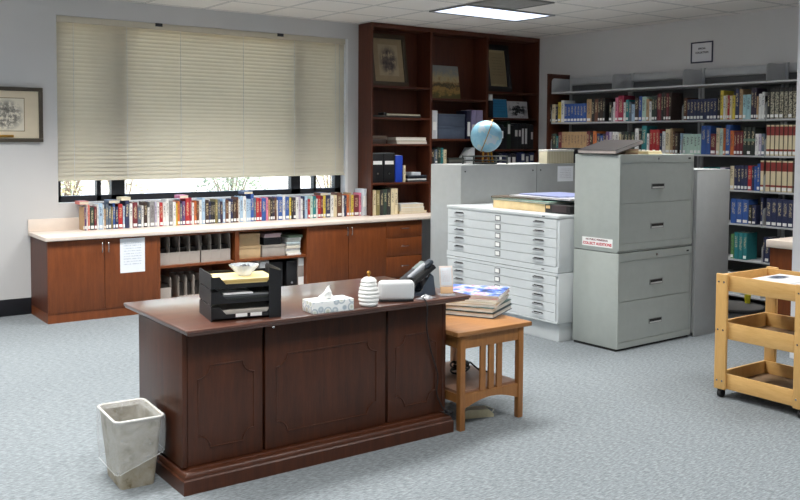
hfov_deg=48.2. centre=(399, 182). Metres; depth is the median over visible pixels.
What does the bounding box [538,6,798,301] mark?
wall
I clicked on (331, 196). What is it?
book
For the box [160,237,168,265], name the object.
holder
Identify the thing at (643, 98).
book
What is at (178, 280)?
holder
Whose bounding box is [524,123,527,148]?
binder
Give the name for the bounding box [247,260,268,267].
storage box
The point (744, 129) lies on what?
book
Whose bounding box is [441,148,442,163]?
book
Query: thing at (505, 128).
binder
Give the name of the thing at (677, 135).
book
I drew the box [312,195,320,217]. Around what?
book
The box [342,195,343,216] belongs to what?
book
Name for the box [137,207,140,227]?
book
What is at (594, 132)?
book
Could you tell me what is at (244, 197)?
book
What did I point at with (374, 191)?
book
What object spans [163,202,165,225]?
book
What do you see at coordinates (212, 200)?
book
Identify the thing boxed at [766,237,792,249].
countertop
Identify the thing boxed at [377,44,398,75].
artwork
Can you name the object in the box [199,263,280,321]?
tray
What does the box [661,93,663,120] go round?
book
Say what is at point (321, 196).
book
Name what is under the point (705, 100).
book
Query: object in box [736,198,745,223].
book
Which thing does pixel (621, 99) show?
book
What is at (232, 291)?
paper sheet
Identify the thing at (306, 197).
book
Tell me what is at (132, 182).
shrub
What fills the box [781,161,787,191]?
book
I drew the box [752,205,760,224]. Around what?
book
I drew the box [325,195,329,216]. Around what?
book
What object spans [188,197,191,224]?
book
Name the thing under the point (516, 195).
folder
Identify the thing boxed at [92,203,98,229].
book
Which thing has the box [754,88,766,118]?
book
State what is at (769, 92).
book
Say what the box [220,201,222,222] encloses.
book
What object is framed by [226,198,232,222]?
book
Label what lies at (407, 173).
box
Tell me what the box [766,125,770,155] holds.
book
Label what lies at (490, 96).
box
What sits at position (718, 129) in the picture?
book
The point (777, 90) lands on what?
book
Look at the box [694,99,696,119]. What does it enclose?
book
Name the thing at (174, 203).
book
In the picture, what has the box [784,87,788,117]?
book
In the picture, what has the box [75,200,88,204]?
book
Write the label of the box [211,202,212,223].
book
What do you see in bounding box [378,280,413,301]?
speaker
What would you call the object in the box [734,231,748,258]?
book
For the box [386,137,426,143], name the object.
paper stack
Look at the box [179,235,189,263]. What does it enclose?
holder
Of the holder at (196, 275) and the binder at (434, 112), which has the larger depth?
the binder at (434, 112)
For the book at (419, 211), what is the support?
on the countertop at (54, 229)
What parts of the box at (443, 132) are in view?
lid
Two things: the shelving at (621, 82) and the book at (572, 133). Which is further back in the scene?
the book at (572, 133)
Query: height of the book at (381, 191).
0.284 m
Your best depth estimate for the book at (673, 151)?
9.35 m
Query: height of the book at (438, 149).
0.190 m
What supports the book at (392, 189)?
on the countertop at (54, 229)
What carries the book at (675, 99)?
on the shelving at (621, 82)
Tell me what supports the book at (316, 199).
on the countertop at (54, 229)
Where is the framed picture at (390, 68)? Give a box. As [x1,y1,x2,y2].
[373,33,408,86]
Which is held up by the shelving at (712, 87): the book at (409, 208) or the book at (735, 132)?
the book at (735, 132)
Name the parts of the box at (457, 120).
lid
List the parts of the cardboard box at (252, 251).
lid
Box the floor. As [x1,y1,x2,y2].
[0,274,799,499]
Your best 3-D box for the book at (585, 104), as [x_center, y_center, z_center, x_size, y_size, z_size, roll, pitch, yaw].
[2.216,-0.815,10.399,0.200,0.214,0.048,-2,3,-36]
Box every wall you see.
[0,0,430,299]
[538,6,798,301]
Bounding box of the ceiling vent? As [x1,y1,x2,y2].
[466,0,554,9]
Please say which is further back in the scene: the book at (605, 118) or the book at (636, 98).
the book at (605, 118)
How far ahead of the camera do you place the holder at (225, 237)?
8.70 m
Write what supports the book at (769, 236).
on the shelving at (776, 73)
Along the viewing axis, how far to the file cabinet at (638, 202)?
6.94 m
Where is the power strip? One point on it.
(471, 412)
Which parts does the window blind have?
ladder cord, ladder cord, ladder cord, rail, ladder cord, ladder cord, ladder cord, pull cord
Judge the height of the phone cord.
0.663 m
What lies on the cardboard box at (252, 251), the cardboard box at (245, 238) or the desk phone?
the cardboard box at (245, 238)
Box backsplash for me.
[28,217,78,231]
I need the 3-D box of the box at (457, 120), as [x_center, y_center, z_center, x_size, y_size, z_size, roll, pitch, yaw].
[0.559,-0.748,10.702,0.408,0.147,0.198,-2,3,-36]
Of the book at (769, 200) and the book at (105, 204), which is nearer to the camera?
the book at (105, 204)
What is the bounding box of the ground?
[61,175,329,194]
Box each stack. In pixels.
[211,271,268,283]
[211,286,268,298]
[211,301,268,313]
[258,231,280,237]
[280,232,301,255]
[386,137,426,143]
[406,175,426,181]
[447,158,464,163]
[618,149,638,153]
[638,151,661,153]
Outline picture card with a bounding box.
[507,101,527,117]
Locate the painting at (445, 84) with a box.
[432,65,460,98]
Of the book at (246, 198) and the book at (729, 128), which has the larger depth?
the book at (246, 198)
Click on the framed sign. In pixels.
(701, 52)
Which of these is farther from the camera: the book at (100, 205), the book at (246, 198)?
the book at (246, 198)
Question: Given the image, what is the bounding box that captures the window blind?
[56,15,344,180]
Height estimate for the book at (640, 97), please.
0.267 m
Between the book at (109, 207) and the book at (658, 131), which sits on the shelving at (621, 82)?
the book at (658, 131)
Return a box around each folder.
[491,194,549,200]
[491,197,574,203]
[509,194,574,200]
[519,192,574,197]
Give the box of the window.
[58,175,340,201]
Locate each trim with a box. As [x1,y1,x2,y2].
[58,193,330,203]
[341,39,347,192]
[789,0,799,358]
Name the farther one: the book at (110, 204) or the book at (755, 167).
the book at (755, 167)
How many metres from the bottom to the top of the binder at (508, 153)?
0.152 m
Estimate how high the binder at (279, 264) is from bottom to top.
0.267 m
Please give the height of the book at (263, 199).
0.236 m
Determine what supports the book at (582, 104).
on the shelving at (581, 93)
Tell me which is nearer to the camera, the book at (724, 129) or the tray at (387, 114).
the book at (724, 129)
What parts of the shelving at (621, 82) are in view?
shelf, shelf, rail, panel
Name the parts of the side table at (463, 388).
rail, rail, leg, leg, cable coil, arched rail, rail, leg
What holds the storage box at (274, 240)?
on the storage box at (277, 249)
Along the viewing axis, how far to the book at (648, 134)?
9.62 m
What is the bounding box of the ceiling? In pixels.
[113,0,798,38]
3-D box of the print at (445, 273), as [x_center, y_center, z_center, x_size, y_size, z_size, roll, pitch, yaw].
[0.251,0.510,4.867,0.060,0.093,0.024,0,3,-12]
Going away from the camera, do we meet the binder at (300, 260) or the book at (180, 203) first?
the book at (180, 203)
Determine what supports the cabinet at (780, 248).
on the floor
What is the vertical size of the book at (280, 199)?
0.242 m
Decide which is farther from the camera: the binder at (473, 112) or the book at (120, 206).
the binder at (473, 112)
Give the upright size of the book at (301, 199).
0.213 m
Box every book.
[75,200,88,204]
[79,206,84,229]
[82,205,87,229]
[84,207,86,229]
[87,205,89,229]
[90,206,96,229]
[90,207,93,229]
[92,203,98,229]
[95,203,102,229]
[103,203,107,228]
[104,199,118,202]
[104,209,105,228]
[108,205,110,228]
[109,203,114,228]
[111,207,112,228]
[115,203,122,228]
[115,206,117,228]
[117,196,130,200]
[120,200,128,227]
[123,206,124,227]
[129,202,137,227]
[129,203,132,227]
[137,205,143,226]
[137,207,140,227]
[139,201,146,226]
[145,201,154,226]
[147,207,149,226]
[154,202,156,226]
[156,202,158,226]
[159,202,162,225]
[161,199,168,225]
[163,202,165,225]
[169,201,172,225]
[173,201,175,225]
[174,194,187,198]
[174,201,179,224]
[180,198,189,224]
[180,201,184,224]
[180,203,181,224]
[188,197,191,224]
[192,200,196,223]
[192,203,193,224]
[194,199,201,223]
[194,200,198,223]
[197,197,204,223]
[205,200,208,223]
[209,201,214,223]
[209,202,210,223]
[210,199,217,222]
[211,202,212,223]
[217,198,224,222]
[218,199,219,222]
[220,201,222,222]
[225,199,228,222]
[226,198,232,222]
[229,202,230,222]
[231,196,237,221]
[233,199,235,221]
[234,196,242,221]
[238,191,252,193]
[238,199,239,221]
[243,196,245,221]
[245,194,253,220]
[246,198,250,221]
[246,199,248,221]
[254,197,258,220]
[254,198,255,220]
[259,198,261,220]
[260,197,265,220]
[261,197,267,220]
[268,197,274,219]
[268,198,272,219]
[268,200,269,220]
[272,196,282,219]
[275,197,276,219]
[277,194,284,219]
[285,197,288,219]
[289,197,290,218]
[290,197,292,218]
[293,196,300,218]
[293,197,295,218]
[296,197,298,218]
[301,196,304,218]
[301,199,302,218]
[305,196,307,218]
[308,196,312,217]
[308,199,309,217]
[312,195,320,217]
[313,196,315,217]
[314,192,327,195]
[316,199,317,217]
[319,195,325,217]
[321,196,322,217]
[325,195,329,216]
[330,195,333,216]
[331,192,341,216]
[333,195,336,216]
[342,194,348,215]
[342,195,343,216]
[343,192,350,215]
[343,195,346,215]
[351,195,353,215]
[352,194,358,215]
[353,192,360,215]
[373,189,382,214]
[373,190,375,215]
[374,188,386,214]
[376,190,379,214]
[379,188,390,214]
[387,188,393,214]
[394,188,397,213]
[398,202,423,207]
[398,207,423,210]
[398,210,426,213]
[402,165,405,181]
[432,147,440,163]
[432,149,436,163]
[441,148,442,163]
[443,150,446,163]
[446,299,510,313]
[446,304,511,318]
[492,99,507,117]
[493,200,544,211]
[552,104,557,121]
[553,134,557,147]
[555,107,557,121]
[558,102,560,121]
[558,132,561,147]
[561,100,574,121]
[562,132,564,147]
[564,104,567,121]
[565,132,567,147]
[567,104,570,121]
[568,132,570,147]
[571,104,573,121]
[571,132,573,147]
[574,104,576,121]
[574,132,576,147]
[577,103,580,121]
[577,132,579,147]
[580,103,583,121]
[580,132,583,147]
[583,103,586,121]
[583,132,586,146]
[587,99,591,121]
[587,131,592,145]
[590,132,592,144]
[591,99,594,121]
[593,131,606,143]
[595,99,597,121]
[597,133,605,141]
[598,99,599,121]
[600,98,612,121]
[602,99,614,121]
[609,102,612,120]
[613,102,614,120]
[615,98,617,120]
[615,132,620,139]
[618,95,634,120]
[621,132,624,139]
[623,102,625,120]
[626,100,634,120]
[629,102,634,120]
[631,104,634,120]
[631,132,634,148]
[635,97,638,120]
[635,129,641,148]
[639,96,648,120]
[639,131,641,150]
[641,126,656,150]
[642,97,651,120]
[646,99,651,120]
[646,133,649,150]
[649,101,651,120]
[649,130,652,150]
[651,96,654,120]
[653,130,655,150]
[655,96,656,120]
[656,129,665,150]
[657,93,661,120]
[659,133,661,150]
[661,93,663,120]
[662,131,665,153]
[663,92,668,120]
[665,129,669,153]
[666,94,668,119]
[668,92,681,119]
[670,128,683,153]
[672,131,684,153]
[675,133,679,153]
[680,133,691,153]
[683,98,698,119]
[683,134,685,153]
[686,134,689,153]
[687,99,690,119]
[690,99,693,119]
[690,134,693,153]
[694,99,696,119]
[694,134,697,153]
[697,99,700,119]
[697,134,700,153]
[700,99,703,119]
[701,126,706,153]
[704,99,706,119]
[706,126,721,154]
[707,99,710,119]
[710,98,713,119]
[710,134,715,154]
[713,98,717,119]
[716,128,722,154]
[717,95,720,119]
[719,129,722,154]
[720,91,733,119]
[723,96,725,119]
[723,128,725,154]
[725,95,727,118]
[725,125,740,154]
[727,95,732,118]
[729,96,732,118]
[730,131,733,154]
[730,166,733,189]
[730,198,744,222]
[730,234,733,257]
[732,95,735,118]
[734,131,736,154]
[734,165,737,189]
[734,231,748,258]
[735,89,739,118]
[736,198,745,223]
[737,131,739,154]
[737,165,746,189]
[738,232,746,259]
[739,89,750,118]
[740,131,742,154]
[741,165,752,189]
[742,199,757,223]
[743,95,746,118]
[743,128,747,154]
[743,232,756,259]
[744,166,747,189]
[746,94,750,118]
[747,128,751,154]
[748,165,756,189]
[748,204,758,224]
[751,88,754,118]
[751,127,765,154]
[752,167,753,190]
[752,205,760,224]
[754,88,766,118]
[754,166,756,190]
[755,134,758,154]
[756,96,758,118]
[757,164,760,190]
[758,94,761,118]
[758,134,761,154]
[760,160,769,190]
[760,197,773,225]
[761,92,767,118]
[761,134,765,155]
[763,236,771,261]
[765,160,775,190]
[765,236,779,262]
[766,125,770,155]
[766,198,773,225]
[767,91,770,118]
[770,88,774,118]
[770,125,774,155]
[770,161,776,191]
[771,198,784,226]
[775,87,779,118]
[775,125,779,155]
[776,161,781,191]
[777,198,787,226]
[779,87,783,118]
[779,125,783,155]
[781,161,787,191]
[782,199,790,227]
[783,125,788,155]
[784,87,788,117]
[787,161,794,192]
[788,87,792,117]
[788,125,792,155]
[788,199,793,227]
[792,125,795,155]
[793,87,796,117]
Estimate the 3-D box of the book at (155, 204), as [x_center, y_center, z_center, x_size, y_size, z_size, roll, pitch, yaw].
[-2.390,0.304,8.664,0.019,0.231,0.137,-2,3,-36]
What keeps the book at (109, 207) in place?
on the countertop at (54, 229)
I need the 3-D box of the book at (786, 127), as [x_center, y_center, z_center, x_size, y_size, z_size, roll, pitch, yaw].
[3.664,-0.397,8.388,0.169,0.290,0.042,-2,3,-36]
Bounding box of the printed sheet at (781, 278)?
[752,274,799,283]
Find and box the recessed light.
[429,4,554,21]
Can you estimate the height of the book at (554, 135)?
0.212 m
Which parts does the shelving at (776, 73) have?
shelf, shelf, shelf, shelf, shelf, panel, rail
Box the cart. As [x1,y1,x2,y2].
[714,266,799,417]
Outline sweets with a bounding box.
[238,264,249,271]
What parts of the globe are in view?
cradle rail, cradle rail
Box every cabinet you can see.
[30,235,157,323]
[157,231,236,298]
[237,226,308,283]
[309,222,385,283]
[386,220,421,278]
[430,163,536,287]
[447,203,573,341]
[572,246,691,351]
[574,154,693,253]
[690,168,729,335]
[766,237,792,315]
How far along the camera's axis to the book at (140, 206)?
8.54 m
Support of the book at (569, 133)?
on the shelving at (581, 93)
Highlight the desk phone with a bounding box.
[398,259,435,295]
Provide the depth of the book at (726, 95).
8.83 m
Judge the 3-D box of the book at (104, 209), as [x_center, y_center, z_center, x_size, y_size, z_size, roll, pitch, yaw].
[-2.785,0.336,8.378,0.012,0.190,0.136,-2,3,-36]
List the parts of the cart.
post, rail, rail, rail, long rail, long rail, long rail, post, long rail, long rail, long rail, post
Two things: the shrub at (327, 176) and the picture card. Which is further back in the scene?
the shrub at (327, 176)
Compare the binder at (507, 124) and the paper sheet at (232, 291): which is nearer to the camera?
the paper sheet at (232, 291)
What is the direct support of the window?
in the wall at (28, 47)
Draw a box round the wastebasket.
[97,398,164,489]
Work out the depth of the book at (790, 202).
8.32 m
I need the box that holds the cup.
[744,294,750,303]
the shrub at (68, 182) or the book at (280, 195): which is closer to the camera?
the book at (280, 195)
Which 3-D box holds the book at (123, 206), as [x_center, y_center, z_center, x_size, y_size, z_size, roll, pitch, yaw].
[-2.643,0.321,8.485,0.018,0.211,0.143,-2,3,-36]
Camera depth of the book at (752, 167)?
8.62 m
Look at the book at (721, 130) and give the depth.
8.89 m
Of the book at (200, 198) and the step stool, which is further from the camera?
the book at (200, 198)
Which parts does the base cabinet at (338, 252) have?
door, door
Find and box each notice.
[120,237,144,272]
[557,166,572,181]
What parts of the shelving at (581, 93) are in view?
shelf, shelf, rail, panel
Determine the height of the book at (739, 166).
0.238 m
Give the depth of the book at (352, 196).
9.93 m
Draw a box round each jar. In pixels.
[358,271,378,306]
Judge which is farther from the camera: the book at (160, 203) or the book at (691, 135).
the book at (691, 135)
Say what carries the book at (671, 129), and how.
on the shelving at (621, 82)
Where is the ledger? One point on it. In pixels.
(605, 146)
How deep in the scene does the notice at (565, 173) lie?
9.05 m
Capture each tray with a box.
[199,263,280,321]
[387,114,419,115]
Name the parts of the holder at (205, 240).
panel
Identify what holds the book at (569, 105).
on the shelving at (581, 93)
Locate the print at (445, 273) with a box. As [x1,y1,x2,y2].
[440,268,451,284]
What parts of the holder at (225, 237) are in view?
panel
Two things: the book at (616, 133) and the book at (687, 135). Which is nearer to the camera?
the book at (687, 135)
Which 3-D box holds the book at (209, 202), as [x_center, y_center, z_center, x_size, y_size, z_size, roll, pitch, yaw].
[-1.939,0.300,8.993,0.017,0.214,0.141,-2,3,-36]
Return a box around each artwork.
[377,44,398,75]
[489,52,505,83]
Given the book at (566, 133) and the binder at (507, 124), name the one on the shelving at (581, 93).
the book at (566, 133)
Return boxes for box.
[239,232,259,245]
[239,245,260,258]
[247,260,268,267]
[260,237,280,244]
[260,243,284,256]
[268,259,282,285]
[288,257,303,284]
[302,285,353,313]
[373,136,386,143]
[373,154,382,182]
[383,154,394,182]
[406,172,420,174]
[437,114,464,126]
[437,126,464,138]
[488,94,492,99]
[488,100,492,117]
[539,149,573,163]
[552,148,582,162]
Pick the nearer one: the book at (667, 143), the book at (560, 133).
the book at (667, 143)
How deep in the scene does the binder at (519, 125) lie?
11.29 m
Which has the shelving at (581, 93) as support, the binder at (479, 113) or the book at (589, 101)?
the book at (589, 101)
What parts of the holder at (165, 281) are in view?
panel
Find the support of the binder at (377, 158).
on the bookcase at (426, 47)
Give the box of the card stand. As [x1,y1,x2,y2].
[439,266,452,293]
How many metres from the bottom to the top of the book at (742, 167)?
0.238 m
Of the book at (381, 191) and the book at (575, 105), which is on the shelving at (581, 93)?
the book at (575, 105)
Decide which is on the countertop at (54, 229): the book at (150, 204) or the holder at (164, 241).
the book at (150, 204)
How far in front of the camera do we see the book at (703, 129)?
9.06 m
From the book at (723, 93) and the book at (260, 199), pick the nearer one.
the book at (723, 93)
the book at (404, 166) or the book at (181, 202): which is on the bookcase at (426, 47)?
the book at (404, 166)
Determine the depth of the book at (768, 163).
8.49 m
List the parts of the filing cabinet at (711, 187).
panel, panel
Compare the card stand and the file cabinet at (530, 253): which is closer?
the card stand
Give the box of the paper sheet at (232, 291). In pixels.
[215,287,252,294]
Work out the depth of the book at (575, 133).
10.47 m
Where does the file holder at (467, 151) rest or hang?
on the bookcase at (426, 47)
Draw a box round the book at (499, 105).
[492,99,507,117]
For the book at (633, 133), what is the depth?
9.78 m
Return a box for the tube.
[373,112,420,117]
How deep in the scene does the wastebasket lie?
4.10 m
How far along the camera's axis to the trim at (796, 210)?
6.55 m
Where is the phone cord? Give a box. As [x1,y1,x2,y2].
[421,295,451,413]
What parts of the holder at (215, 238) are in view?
panel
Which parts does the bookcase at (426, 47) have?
panel, shelf, shelf, shelf, shelf, shelf, panel, shelf, shelf, shelf, shelf, panel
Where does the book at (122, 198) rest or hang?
on the book at (125, 203)
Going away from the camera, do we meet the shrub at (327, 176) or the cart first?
the cart
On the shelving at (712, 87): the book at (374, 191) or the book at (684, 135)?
the book at (684, 135)
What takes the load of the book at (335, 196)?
on the countertop at (54, 229)
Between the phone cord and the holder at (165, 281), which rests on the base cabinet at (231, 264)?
the holder at (165, 281)
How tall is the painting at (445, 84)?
0.398 m
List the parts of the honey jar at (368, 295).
lid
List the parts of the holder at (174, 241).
panel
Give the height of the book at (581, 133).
0.235 m
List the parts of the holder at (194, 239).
panel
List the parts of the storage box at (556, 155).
lid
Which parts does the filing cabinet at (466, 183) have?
panel, panel, panel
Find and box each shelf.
[160,259,234,268]
[203,300,268,319]
[205,286,268,304]
[206,268,268,289]
[239,254,305,261]
[445,361,514,392]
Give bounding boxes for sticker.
[582,236,612,247]
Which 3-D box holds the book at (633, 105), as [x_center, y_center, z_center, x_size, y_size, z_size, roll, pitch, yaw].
[2.622,-0.770,9.832,0.190,0.183,0.042,-2,3,-36]
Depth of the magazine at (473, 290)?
5.46 m
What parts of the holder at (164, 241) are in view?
panel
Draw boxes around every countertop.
[28,213,430,241]
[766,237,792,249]
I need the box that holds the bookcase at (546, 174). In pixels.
[522,162,574,192]
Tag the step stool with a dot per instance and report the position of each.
(735, 308)
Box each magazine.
[446,297,507,307]
[453,284,509,297]
[454,294,508,304]
[465,294,506,302]
[469,290,509,300]
[470,290,508,299]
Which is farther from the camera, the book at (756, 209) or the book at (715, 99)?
the book at (715, 99)
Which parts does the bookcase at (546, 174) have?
panel, panel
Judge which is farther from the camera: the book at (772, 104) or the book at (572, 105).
the book at (572, 105)
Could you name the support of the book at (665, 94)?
on the shelving at (621, 82)
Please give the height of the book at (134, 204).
0.241 m
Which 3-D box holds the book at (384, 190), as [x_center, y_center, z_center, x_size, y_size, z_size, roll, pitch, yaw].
[-0.221,0.214,10.175,0.046,0.292,0.193,-2,3,-36]
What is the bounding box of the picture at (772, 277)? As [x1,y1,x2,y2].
[761,275,791,279]
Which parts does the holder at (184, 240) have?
panel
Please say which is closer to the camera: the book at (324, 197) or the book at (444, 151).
the book at (324, 197)
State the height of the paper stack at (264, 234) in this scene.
0.040 m
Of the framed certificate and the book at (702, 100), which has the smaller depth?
the book at (702, 100)
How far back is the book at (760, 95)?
8.54 m
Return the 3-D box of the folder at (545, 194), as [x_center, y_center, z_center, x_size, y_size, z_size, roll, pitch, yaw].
[1.381,0.104,7.756,0.460,0.010,0.520,-1,3,-31]
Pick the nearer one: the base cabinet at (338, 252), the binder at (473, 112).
the base cabinet at (338, 252)
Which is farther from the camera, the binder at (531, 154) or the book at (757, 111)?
the binder at (531, 154)
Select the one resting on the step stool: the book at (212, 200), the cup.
the cup
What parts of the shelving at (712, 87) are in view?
shelf, shelf, shelf, rail, panel, shelf, shelf, shelf, shelf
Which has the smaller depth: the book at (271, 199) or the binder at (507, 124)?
the book at (271, 199)
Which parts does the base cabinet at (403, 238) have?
drawer, drawer, drawer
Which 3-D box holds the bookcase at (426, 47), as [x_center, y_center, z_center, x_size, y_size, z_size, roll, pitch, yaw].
[0.649,-0.737,10.773,2.580,2.145,0.270,-2,3,-36]
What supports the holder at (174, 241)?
on the base cabinet at (231, 264)
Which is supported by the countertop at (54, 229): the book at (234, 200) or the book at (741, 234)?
the book at (234, 200)
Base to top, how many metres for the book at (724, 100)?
0.234 m
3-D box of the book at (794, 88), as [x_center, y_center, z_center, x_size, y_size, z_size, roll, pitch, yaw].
[3.712,-0.744,8.305,0.164,0.291,0.042,-2,3,-36]
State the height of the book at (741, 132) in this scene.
0.231 m
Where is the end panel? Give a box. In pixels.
[546,74,569,149]
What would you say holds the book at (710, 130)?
on the shelving at (712, 87)
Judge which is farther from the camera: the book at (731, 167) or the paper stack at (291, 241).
the paper stack at (291, 241)
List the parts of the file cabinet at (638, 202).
drawer, frame, drawer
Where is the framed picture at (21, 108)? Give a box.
[0,86,42,141]
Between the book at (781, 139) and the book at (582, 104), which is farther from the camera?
the book at (582, 104)
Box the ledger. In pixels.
[577,140,643,153]
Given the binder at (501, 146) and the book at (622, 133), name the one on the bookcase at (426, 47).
the binder at (501, 146)
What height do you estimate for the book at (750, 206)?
0.189 m
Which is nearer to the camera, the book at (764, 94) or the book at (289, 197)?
the book at (764, 94)
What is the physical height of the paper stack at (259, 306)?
0.032 m
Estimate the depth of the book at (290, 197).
9.49 m
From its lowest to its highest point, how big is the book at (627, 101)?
0.235 m
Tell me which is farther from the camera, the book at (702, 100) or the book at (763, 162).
the book at (702, 100)
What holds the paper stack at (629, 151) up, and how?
on the file cabinet at (638, 202)
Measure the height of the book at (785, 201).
0.264 m
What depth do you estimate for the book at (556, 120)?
10.70 m
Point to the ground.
(280, 182)
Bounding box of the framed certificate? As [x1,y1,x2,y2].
[488,44,512,91]
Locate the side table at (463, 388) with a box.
[445,314,531,431]
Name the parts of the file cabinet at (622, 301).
frame, drawer, drawer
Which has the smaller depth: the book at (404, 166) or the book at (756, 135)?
the book at (756, 135)
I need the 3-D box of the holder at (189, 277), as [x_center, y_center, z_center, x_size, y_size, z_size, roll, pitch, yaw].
[-2.056,0.975,8.561,0.072,0.220,0.240,-2,3,-36]
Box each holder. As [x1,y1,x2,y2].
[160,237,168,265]
[160,274,170,298]
[169,236,179,264]
[169,272,185,296]
[178,271,193,295]
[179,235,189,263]
[184,271,199,294]
[189,235,199,262]
[199,234,210,261]
[210,234,220,261]
[220,233,229,260]
[459,147,474,162]
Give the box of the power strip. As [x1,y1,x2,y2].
[465,405,493,418]
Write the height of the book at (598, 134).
0.217 m
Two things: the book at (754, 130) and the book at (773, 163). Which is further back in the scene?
the book at (754, 130)
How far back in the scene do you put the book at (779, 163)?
8.40 m
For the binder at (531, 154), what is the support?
on the bookcase at (426, 47)
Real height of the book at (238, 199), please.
0.237 m
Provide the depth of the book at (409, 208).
10.33 m
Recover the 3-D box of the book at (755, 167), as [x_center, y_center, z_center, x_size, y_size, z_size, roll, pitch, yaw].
[3.482,-0.043,8.648,0.162,0.236,0.030,-2,3,-36]
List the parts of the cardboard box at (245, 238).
lid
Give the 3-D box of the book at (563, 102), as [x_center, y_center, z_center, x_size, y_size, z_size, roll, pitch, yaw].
[2.005,-0.852,10.680,0.190,0.259,0.050,-2,3,-36]
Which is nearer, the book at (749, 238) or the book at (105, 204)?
the book at (105, 204)
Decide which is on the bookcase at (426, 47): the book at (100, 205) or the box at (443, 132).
the box at (443, 132)
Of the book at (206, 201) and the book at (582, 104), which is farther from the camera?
the book at (582, 104)
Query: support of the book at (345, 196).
on the countertop at (54, 229)
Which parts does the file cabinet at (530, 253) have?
drawer, drawer, drawer, drawer, drawer, drawer, drawer, drawer, drawer, drawer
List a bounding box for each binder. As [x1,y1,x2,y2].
[276,258,296,285]
[355,188,366,215]
[395,155,402,181]
[432,110,437,138]
[456,111,470,138]
[461,110,475,130]
[476,110,482,123]
[489,153,501,162]
[493,152,506,162]
[497,121,510,148]
[497,125,503,148]
[504,127,506,148]
[507,152,510,162]
[511,123,523,148]
[511,124,517,148]
[511,125,513,148]
[511,151,524,162]
[511,152,520,162]
[511,154,515,162]
[518,124,520,148]
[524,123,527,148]
[525,152,533,162]
[525,153,528,162]
[527,124,529,148]
[530,125,532,148]
[545,203,574,214]
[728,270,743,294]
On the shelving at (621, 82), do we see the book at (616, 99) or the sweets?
the book at (616, 99)
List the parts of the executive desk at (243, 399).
panel, panel, panel moulding, panel, panel moulding, panel, panel moulding, panel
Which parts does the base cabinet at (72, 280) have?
door, door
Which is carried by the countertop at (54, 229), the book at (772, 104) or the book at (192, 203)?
the book at (192, 203)
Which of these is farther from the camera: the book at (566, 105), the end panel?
the end panel
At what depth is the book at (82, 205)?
8.23 m
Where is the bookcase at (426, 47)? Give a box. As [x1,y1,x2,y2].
[358,22,539,215]
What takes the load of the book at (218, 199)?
on the countertop at (54, 229)
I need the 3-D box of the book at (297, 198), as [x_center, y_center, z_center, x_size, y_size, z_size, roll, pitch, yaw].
[-1.127,0.267,9.570,0.032,0.233,0.123,-2,3,-36]
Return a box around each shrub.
[61,181,83,195]
[61,181,90,195]
[101,179,150,194]
[191,177,268,191]
[304,175,330,187]
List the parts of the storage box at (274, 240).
lid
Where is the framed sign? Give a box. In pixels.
[691,41,712,63]
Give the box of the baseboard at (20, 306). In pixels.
[0,297,31,316]
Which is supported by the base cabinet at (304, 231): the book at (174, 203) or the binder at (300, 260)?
the binder at (300, 260)
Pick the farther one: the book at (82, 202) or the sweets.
the book at (82, 202)
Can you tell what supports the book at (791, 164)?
on the shelving at (776, 73)
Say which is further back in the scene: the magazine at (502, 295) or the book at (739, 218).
the book at (739, 218)
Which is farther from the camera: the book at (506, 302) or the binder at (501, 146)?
the binder at (501, 146)
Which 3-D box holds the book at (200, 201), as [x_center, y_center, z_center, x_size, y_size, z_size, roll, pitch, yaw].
[-2.021,0.288,8.936,0.027,0.241,0.146,-2,3,-36]
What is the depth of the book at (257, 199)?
9.25 m
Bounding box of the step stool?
[728,300,764,318]
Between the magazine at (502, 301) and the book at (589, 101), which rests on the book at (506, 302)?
the magazine at (502, 301)
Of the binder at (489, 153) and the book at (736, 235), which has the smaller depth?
the book at (736, 235)
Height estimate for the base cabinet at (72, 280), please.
0.714 m
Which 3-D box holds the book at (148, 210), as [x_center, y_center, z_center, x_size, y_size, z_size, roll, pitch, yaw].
[-2.444,0.327,8.617,0.020,0.190,0.123,-2,3,-36]
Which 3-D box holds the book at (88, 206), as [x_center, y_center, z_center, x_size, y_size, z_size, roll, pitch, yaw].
[-2.903,0.319,8.287,0.019,0.231,0.126,-2,3,-36]
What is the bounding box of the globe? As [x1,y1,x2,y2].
[462,120,507,163]
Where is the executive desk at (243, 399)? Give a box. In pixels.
[124,276,470,496]
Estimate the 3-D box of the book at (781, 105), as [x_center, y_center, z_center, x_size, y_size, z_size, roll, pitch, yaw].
[3.634,-0.749,8.412,0.166,0.291,0.043,-2,3,-36]
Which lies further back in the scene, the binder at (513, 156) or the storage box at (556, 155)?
the binder at (513, 156)
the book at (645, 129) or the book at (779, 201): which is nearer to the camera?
the book at (779, 201)
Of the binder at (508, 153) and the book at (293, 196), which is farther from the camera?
the binder at (508, 153)
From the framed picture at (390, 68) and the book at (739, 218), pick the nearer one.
the book at (739, 218)
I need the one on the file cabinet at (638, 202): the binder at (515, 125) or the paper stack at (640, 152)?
the paper stack at (640, 152)
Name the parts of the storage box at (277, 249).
lid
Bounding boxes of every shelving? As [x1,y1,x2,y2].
[551,73,630,143]
[612,68,701,167]
[682,62,785,299]
[761,62,796,300]
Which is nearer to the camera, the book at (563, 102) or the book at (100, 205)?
the book at (100, 205)
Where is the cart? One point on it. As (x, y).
(768, 379)
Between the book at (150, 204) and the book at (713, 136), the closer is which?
the book at (150, 204)
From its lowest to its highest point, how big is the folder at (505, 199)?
0.018 m
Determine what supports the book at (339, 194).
on the countertop at (54, 229)
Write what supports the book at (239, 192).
on the book at (248, 196)
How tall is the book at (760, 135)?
0.209 m

